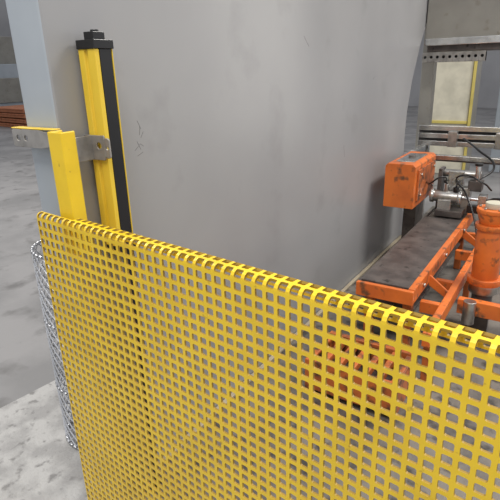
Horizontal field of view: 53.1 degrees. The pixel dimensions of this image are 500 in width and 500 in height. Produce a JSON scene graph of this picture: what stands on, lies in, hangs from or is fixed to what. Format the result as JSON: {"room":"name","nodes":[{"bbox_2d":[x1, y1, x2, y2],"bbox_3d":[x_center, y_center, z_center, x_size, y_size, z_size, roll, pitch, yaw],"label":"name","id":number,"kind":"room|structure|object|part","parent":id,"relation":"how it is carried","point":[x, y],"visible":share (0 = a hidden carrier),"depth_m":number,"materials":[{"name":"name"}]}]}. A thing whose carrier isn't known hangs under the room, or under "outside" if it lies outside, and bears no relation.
{"room":"factory floor","nodes":[
{"label":"factory floor","id":0,"kind":"room"},
{"bbox_2d":[0,0,11,36],"bbox_3d":[-14.844,-7.744,18.397,0.200,6.000,28.000,14,25,37],"label":"wall","id":1,"kind":"structure","parent":0,"point":[5,31],"depth_m":22.35,"materials":[{"name":"grey paint"}]},
{"bbox_2d":[75,29,161,487],"bbox_3d":[-0.434,0.157,1.750,0.076,1.704,0.076,11,23,31],"label":"curtain","id":2,"kind":"object","parent":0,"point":[95,52],"visible":0.69,"depth_m":1.55,"materials":[{"name":"metal"}]},
{"bbox_2d":[0,106,499,499],"bbox_3d":[-1.552,-1.515,9.112,34.000,0.100,28.000,14,25,37],"label":"floor","id":3,"kind":"structure","parent":0,"point":[26,365],"depth_m":4.55,"materials":[{"name":"concrete"}]},
{"bbox_2d":[0,36,23,105],"bbox_3d":[-9.516,-7.114,20.614,2.600,3.000,4.400,14,25,37],"label":"machine","id":4,"kind":"object","parent":3,"relation":"on","point":[10,89],"visible":0.13,"depth_m":19.26,"materials":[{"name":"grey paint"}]},
{"bbox_2d":[0,105,26,126],"bbox_3d":[-7.543,-4.475,16.711,2.400,0.600,1.300,14,25,37],"label":"pallet stack","id":5,"kind":"object","parent":3,"relation":"on","point":[14,115],"visible":0.52,"depth_m":16.13,"materials":[{"name":"brown wood"}]},
{"bbox_2d":[0,374,97,499],"bbox_3d":[0.230,1.859,-0.450,6.370,0.003,6.600,14,25,37],"label":"concrete slab","id":6,"kind":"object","parent":3,"relation":"on","point":[37,460],"visible":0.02,"depth_m":2.25,"materials":[{"name":"grey concrete"}]},
{"bbox_2d":[30,239,81,449],"bbox_3d":[-0.701,0.404,2.248,0.382,0.930,0.382,14,25,37],"label":"wire mesh basket","id":7,"kind":"object","parent":6,"relation":"on","point":[46,310],"visible":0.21,"depth_m":2.14,"materials":[{"name":"silver metal"}]},
{"bbox_3d":[1.033,0.833,0.575,0.130,1.177,0.130,14,25,37],"label":"support post","id":8,"kind":"object","parent":6,"relation":"on","visible":0},
{"bbox_2d":[37,211,499,499],"bbox_3d":[0.193,0.630,1.110,2.109,1.160,0.053,14,25,37],"label":"fence","id":9,"kind":"object","parent":8,"relation":"attached to","point":[459,333],"visible":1,"depth_m":1.14,"materials":[{"name":"yellow paint"}]},
{"bbox_2d":[161,412,265,499],"bbox_3d":[-0.132,0.915,2.133,0.452,0.030,0.502,11,23,31],"label":"floor plate","id":10,"kind":"object","parent":3,"relation":"on","point":[244,449],"depth_m":2.18,"materials":[{"name":"grey concrete"}]},
{"bbox_2d":[5,0,428,499],"bbox_3d":[0.570,-1.167,3.157,0.286,3.200,4.433,11,23,31],"label":"wall","id":11,"kind":"structure","parent":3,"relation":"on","point":[261,134],"depth_m":2.28,"materials":[{"name":"grey paint"}]},
{"bbox_3d":[-0.577,-0.324,1.530,0.286,0.105,0.131,11,23,31],"label":"mounting bracket","id":12,"kind":"part","parent":11,"relation":"part of","materials":[{"name":"metal"}]},
{"bbox_2d":[47,130,91,254],"bbox_3d":[-0.533,-0.166,1.485,0.060,0.366,0.050,11,23,31],"label":"mounting post","id":13,"kind":"object","parent":11,"relation":"attached to","point":[63,147],"visible":0.73,"depth_m":1.45,"materials":[{"name":"yellow metal"}]},
{"bbox_2d":[211,471,231,495],"bbox_3d":[-0.121,0.958,2.014,0.142,0.030,0.080,11,23,31],"label":"floor plate","id":14,"kind":"object","parent":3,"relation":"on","point":[229,484],"depth_m":2.04,"materials":[{"name":"grey concrete"}]},
{"bbox_2d":[216,405,254,427],"bbox_3d":[-0.068,0.813,2.407,0.240,0.030,0.049,11,23,31],"label":"floor plate","id":15,"kind":"object","parent":3,"relation":"on","point":[224,409],"depth_m":2.42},
{"bbox_2d":[240,386,274,406],"bbox_3d":[0.036,0.758,2.550,0.236,0.030,0.058,11,23,31],"label":"floor plate","id":16,"kind":"object","parent":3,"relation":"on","point":[242,389],"depth_m":2.56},
{"bbox_2d":[251,432,285,454],"bbox_3d":[0.081,0.873,2.230,0.200,0.030,0.045,11,23,31],"label":"floor plate","id":17,"kind":"object","parent":3,"relation":"on","point":[253,435],"depth_m":2.24,"materials":[{"name":"grey concrete"}]},
{"bbox_2d":[261,447,285,464],"bbox_3d":[0.100,0.900,2.155,0.139,0.030,0.036,11,23,31],"label":"floor plate","id":18,"kind":"object","parent":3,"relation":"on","point":[263,450],"depth_m":2.17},
{"bbox_2d":[341,235,400,296],"bbox_3d":[1.095,0.117,4.224,0.126,0.030,1.547,11,23,31],"label":"floor plate","id":19,"kind":"object","parent":3,"relation":"on","point":[350,288],"depth_m":4.02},
{"bbox_2d":[387,330,395,340],"bbox_3d":[0.873,0.538,3.085,0.080,0.030,0.104,11,23,31],"label":"floor plate","id":20,"kind":"object","parent":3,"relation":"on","point":[390,334],"depth_m":3.11,"materials":[{"name":"grey concrete"}]},
{"bbox_2d":[305,331,411,412],"bbox_3d":[0.560,0.629,2.562,0.460,0.206,0.330,11,23,31],"label":"base frame","id":21,"kind":"object","parent":20,"relation":"on","point":[404,369],"visible":0.32,"depth_m":2.49,"materials":[{"name":"orange paint"}]},
{"bbox_2d":[412,413,421,422],"bbox_3d":[0.786,0.805,2.359,0.053,0.030,0.053,11,23,31],"label":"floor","id":22,"kind":"structure","parent":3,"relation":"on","point":[415,417],"depth_m":2.38,"materials":[{"name":"grey concrete"}]},
{"bbox_2d":[415,24,436,147],"bbox_3d":[1.793,-1.740,5.070,0.150,2.900,0.160,11,23,31],"label":"frame post","id":23,"kind":"object","parent":3,"relation":"on","point":[428,73],"visible":0.2,"depth_m":5.07,"materials":[{"name":"grey metal"}]},
{"bbox_2d":[425,447,435,456],"bbox_3d":[0.773,0.881,2.152,0.046,0.030,0.042,11,23,31],"label":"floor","id":24,"kind":"structure","parent":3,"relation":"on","point":[429,451],"depth_m":2.17,"materials":[{"name":"grey concrete"}]},
{"bbox_2d":[427,433,436,443],"bbox_3d":[0.809,0.852,2.228,0.050,0.030,0.049,11,23,31],"label":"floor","id":25,"kind":"structure","parent":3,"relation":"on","point":[431,438],"depth_m":2.25,"materials":[{"name":"grey concrete"}]},
{"bbox_2d":[423,287,443,302],"bbox_3d":[1.335,0.336,3.602,0.125,0.030,0.226,11,23,31],"label":"floor plate","id":26,"kind":"object","parent":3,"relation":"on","point":[432,295],"depth_m":3.61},
{"bbox_2d":[348,207,475,380],"bbox_3d":[1.222,0.155,3.466,0.540,0.441,2.050,11,23,31],"label":"conveyor","id":27,"kind":"object","parent":26,"relation":"on","point":[403,276],"visible":0.83,"depth_m":3.06,"materials":[{"name":"metal"}]},
{"bbox_2d":[429,163,487,217],"bbox_3d":[1.663,-0.483,3.948,0.415,0.407,0.270,11,23,31],"label":"valve","id":28,"kind":"object","parent":27,"relation":"on","point":[451,201],"visible":0.91,"depth_m":3.94,"materials":[{"name":"metal"}]},
{"bbox_2d":[426,176,447,184],"bbox_3d":[1.449,-0.542,3.884,0.163,0.092,0.152,7,22,23],"label":"air hose","id":29,"kind":"object","parent":28,"relation":"attached to","point":[445,177],"visible":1,"depth_m":3.83,"materials":[{"name":"black plastic"}]},
{"bbox_2d":[458,183,476,233],"bbox_3d":[1.645,-0.279,3.798,0.031,0.381,0.484,-2,20,-1],"label":"power cable","id":30,"kind":"object","parent":28,"relation":"attached to","point":[462,188],"visible":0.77,"depth_m":3.72,"materials":[{"name":"black plastic"}]},
{"bbox_2d":[455,174,491,190],"bbox_3d":[1.734,-0.511,3.824,0.355,0.178,0.163,-4,20,-5],"label":"air hose","id":31,"kind":"object","parent":28,"relation":"attached to","point":[457,177],"visible":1,"depth_m":3.76,"materials":[{"name":"black plastic"}]},
{"bbox_2d":[463,138,494,179],"bbox_3d":[1.925,-0.768,4.187,0.165,0.247,0.705,2,20,11],"label":"power cable","id":32,"kind":"object","parent":28,"relation":"attached to","point":[464,139],"visible":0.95,"depth_m":4.10,"materials":[{"name":"black plastic"}]},
{"bbox_2d":[428,419,438,429],"bbox_3d":[0.848,0.820,2.313,0.051,0.030,0.054,11,23,31],"label":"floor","id":33,"kind":"structure","parent":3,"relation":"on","point":[432,424],"depth_m":2.33,"materials":[{"name":"grey concrete"}]},
{"bbox_2d":[435,361,445,371],"bbox_3d":[1.046,0.654,2.752,0.069,0.030,0.086,11,23,31],"label":"floor plate","id":34,"kind":"object","parent":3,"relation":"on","point":[439,366],"depth_m":2.77,"materials":[{"name":"grey concrete"}]},
{"bbox_2d":[436,345,447,356],"bbox_3d":[1.113,0.598,2.899,0.074,0.030,0.103,11,23,31],"label":"floor plate","id":35,"kind":"object","parent":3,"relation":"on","point":[442,351],"depth_m":2.92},
{"bbox_2d":[440,467,450,477],"bbox_3d":[0.795,0.920,2.042,0.043,0.030,0.041,11,23,31],"label":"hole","id":36,"kind":"object","parent":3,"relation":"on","point":[443,471],"depth_m":2.06,"materials":[{"name":"grey concrete"}]},
{"bbox_2d":[441,454,452,464],"bbox_3d":[0.829,0.895,2.108,0.045,0.030,0.044,11,23,31],"label":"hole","id":37,"kind":"object","parent":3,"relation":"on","point":[445,458],"depth_m":2.12,"materials":[{"name":"grey concrete"}]},
{"bbox_2d":[443,440,453,450],"bbox_3d":[0.866,0.867,2.183,0.048,0.030,0.048,11,23,31],"label":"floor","id":38,"kind":"structure","parent":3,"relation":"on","point":[446,444],"depth_m":2.20,"materials":[{"name":"grey concrete"}]},
{"bbox_2d":[445,426,455,436],"bbox_3d":[0.907,0.835,2.266,0.051,0.030,0.053,11,23,31],"label":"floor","id":39,"kind":"structure","parent":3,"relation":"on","point":[452,432],"depth_m":2.28,"materials":[{"name":"grey concrete"}]},
{"bbox_2d":[437,253,465,280],"bbox_3d":[1.669,0.147,4.094,0.125,0.030,0.611,11,23,31],"label":"floor plate","id":40,"kind":"object","parent":3,"relation":"on","point":[449,272],"depth_m":4.03,"materials":[{"name":"grey concrete"}]},
{"bbox_2d":[456,200,499,331],"bbox_3d":[1.615,0.178,2.836,0.745,0.806,0.435,11,23,31],"label":"hydraulic cylinder","id":41,"kind":"object","parent":40,"relation":"on","point":[483,279],"visible":0.98,"depth_m":2.96,"materials":[{"name":"paint"}]},
{"bbox_2d":[447,412,457,422],"bbox_3d":[0.952,0.801,2.356,0.055,0.030,0.060,11,23,31],"label":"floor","id":42,"kind":"structure","parent":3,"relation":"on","point":[452,417],"depth_m":2.37,"materials":[{"name":"grey concrete"}]},
{"bbox_2d":[444,288,465,327],"bbox_3d":[1.445,0.405,3.403,0.130,0.030,0.644,11,23,31],"label":"floor plate","id":43,"kind":"object","parent":3,"relation":"on","point":[454,317],"depth_m":3.33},
{"bbox_2d":[429,61,482,179],"bbox_3d":[2.819,-1.953,7.032,0.625,1.900,0.440,11,23,31],"label":"tall cabinet","id":44,"kind":"object","parent":3,"relation":"on","point":[457,84],"visible":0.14,"depth_m":6.80,"materials":[{"name":"beige metal"}]},
{"bbox_2d":[453,367,464,378],"bbox_3d":[1.121,0.674,2.692,0.067,0.030,0.088,11,23,31],"label":"floor plate","id":45,"kind":"object","parent":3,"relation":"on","point":[457,372],"depth_m":2.72,"materials":[{"name":"grey concrete"}]},
{"bbox_2d":[454,351,466,362],"bbox_3d":[1.192,0.619,2.836,0.071,0.030,0.102,11,23,31],"label":"floor plate","id":46,"kind":"object","parent":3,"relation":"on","point":[459,356],"depth_m":2.85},
{"bbox_2d":[455,488,465,498],"bbox_3d":[0.815,0.957,1.940,0.043,0.030,0.037,11,23,31],"label":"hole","id":47,"kind":"object","parent":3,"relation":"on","point":[458,492],"depth_m":1.95,"materials":[{"name":"grey concrete"}]},
{"bbox_2d":[457,475,467,485],"bbox_3d":[0.848,0.934,2.000,0.044,0.030,0.040,11,23,31],"label":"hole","id":48,"kind":"object","parent":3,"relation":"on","point":[462,480],"depth_m":2.02,"materials":[{"name":"grey concrete"}]},
{"bbox_2d":[459,462,469,472],"bbox_3d":[0.885,0.909,2.066,0.046,0.030,0.044,11,23,31],"label":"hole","id":49,"kind":"object","parent":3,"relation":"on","point":[463,466],"depth_m":2.08,"materials":[{"name":"grey concrete"}]},
{"bbox_2d":[460,448,471,458],"bbox_3d":[0.924,0.881,2.138,0.047,0.030,0.047,11,23,31],"label":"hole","id":50,"kind":"object","parent":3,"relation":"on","point":[464,452],"depth_m":2.15,"materials":[{"name":"grey concrete"}]},
{"bbox_2d":[463,239,473,250],"bbox_3d":[1.986,-0.031,4.555,0.118,0.030,0.293,11,23,31],"label":"floor plate","id":51,"kind":"object","parent":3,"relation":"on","point":[467,246],"depth_m":4.56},
{"bbox_2d":[462,433,474,444],"bbox_3d":[0.967,0.851,2.218,0.051,0.030,0.053,11,23,31],"label":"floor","id":52,"kind":"structure","parent":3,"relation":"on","point":[469,439],"depth_m":2.23,"materials":[{"name":"grey concrete"}]},
{"bbox_2d":[465,419,476,429],"bbox_3d":[1.015,0.818,2.306,0.053,0.030,0.061,11,23,31],"label":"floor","id":53,"kind":"structure","parent":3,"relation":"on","point":[470,424],"depth_m":2.32,"materials":[{"name":"grey concrete"}]},
{"bbox_2d":[466,214,478,232],"bbox_3d":[2.323,-0.267,5.176,0.111,0.030,0.669,11,23,31],"label":"floor plate","id":54,"kind":"object","parent":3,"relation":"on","point":[471,228],"depth_m":5.11,"materials":[{"name":"grey concrete"}]},
{"bbox_2d":[383,151,435,237],"bbox_3d":[1.321,-0.337,4.142,0.255,0.898,0.620,11,23,31],"label":"housing","id":55,"kind":"object","parent":54,"relation":"on","point":[406,187],"visible":0.95,"depth_m":3.86,"materials":[{"name":"paint"}]},
{"bbox_2d":[405,124,499,217],"bbox_3d":[2.254,-0.525,4.386,1.680,1.031,0.520,11,23,31],"label":"rail","id":56,"kind":"object","parent":54,"relation":"on","point":[435,135],"visible":0.72,"depth_m":4.56,"materials":[{"name":"metal"}]},
{"bbox_3d":[3.256,-0.838,4.220,0.180,1.676,0.180,11,23,31],"label":"support column","id":57,"kind":"structure","parent":54,"relation":"on","visible":0},
{"bbox_2d":[424,0,499,51],"bbox_3d":[2.474,-2.307,4.101,1.790,1.210,0.615,11,23,31],"label":"machine","id":58,"kind":"object","parent":57,"relation":"on","point":[452,25],"visible":0.93,"depth_m":4.31,"materials":[{"name":"metal"}]},
{"bbox_2d":[422,50,486,62],"bbox_3d":[1.831,-1.739,4.499,0.540,0.085,0.060,11,23,31],"label":"strut","id":59,"kind":"object","parent":58,"relation":"attached to","point":[460,56],"visible":1,"depth_m":4.47,"materials":[{"name":"metal"}]},
{"bbox_2d":[473,357,486,368],"bbox_3d":[1.273,0.640,2.773,0.070,0.030,0.100,11,23,31],"label":"floor plate","id":60,"kind":"object","parent":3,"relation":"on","point":[481,363],"depth_m":2.79,"materials":[{"name":"grey concrete"}]},
{"bbox_2d":[474,483,485,493],"bbox_3d":[0.900,0.947,1.960,0.043,0.030,0.039,11,23,31],"label":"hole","id":61,"kind":"object","parent":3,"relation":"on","point":[477,487],"depth_m":1.97,"materials":[{"name":"grey concrete"}]},
{"bbox_2d":[476,469,488,480],"bbox_3d":[0.939,0.923,2.023,0.045,0.030,0.044,11,23,31],"label":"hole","id":62,"kind":"object","parent":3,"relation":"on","point":[480,474],"depth_m":2.04,"materials":[{"name":"grey concrete"}]},
{"bbox_2d":[478,455,490,466],"bbox_3d":[0.981,0.896,2.093,0.048,0.030,0.048,11,23,31],"label":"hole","id":63,"kind":"object","parent":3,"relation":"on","point":[483,460],"depth_m":2.11,"materials":[{"name":"grey concrete"}]},
{"bbox_2d":[481,441,493,452],"bbox_3d":[1.027,0.866,2.170,0.050,0.030,0.054,11,23,31],"label":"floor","id":64,"kind":"structure","parent":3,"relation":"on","point":[486,446],"depth_m":2.19,"materials":[{"name":"grey concrete"}]},
{"bbox_2d":[483,426,495,437],"bbox_3d":[1.080,0.834,2.256,0.053,0.030,0.059,11,23,31],"label":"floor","id":65,"kind":"structure","parent":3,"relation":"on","point":[488,431],"depth_m":2.27,"materials":[{"name":"grey concrete"}]},
{"bbox_2d":[486,411,498,422],"bbox_3d":[1.136,0.797,2.351,0.057,0.030,0.068,11,23,31],"label":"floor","id":66,"kind":"structure","parent":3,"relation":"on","point":[490,416],"depth_m":2.37,"materials":[{"name":"grey concrete"}]},
{"bbox_2d":[487,320,499,335],"bbox_3d":[1.531,0.499,3.138,0.082,0.030,0.191,11,23,31],"label":"floor plate","id":67,"kind":"object","parent":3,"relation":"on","point":[493,326],"depth_m":3.16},
{"bbox_2d":[488,88,499,171],"bbox_3d":[4.401,-2.338,7.229,1.350,2.400,1.000,11,23,31],"label":"press","id":68,"kind":"object","parent":3,"relation":"on","point":[495,153],"visible":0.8,"depth_m":7.51,"materials":[{"name":"metal"}]},
{"bbox_2d":[492,287,499,303],"bbox_3d":[1.767,0.335,3.569,0.058,0.030,0.287,11,23,31],"label":"floor plate","id":69,"kind":"object","parent":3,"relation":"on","point":[495,299],"depth_m":3.55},
{"bbox_2d":[408,30,499,107],"bbox_3d":[7.311,-8.344,18.218,34.000,6.000,0.200,14,25,37],"label":"wall","id":70,"kind":"structure","parent":0,"point":[489,87],"depth_m":18.01,"materials":[{"name":"grey paint"}]}
]}

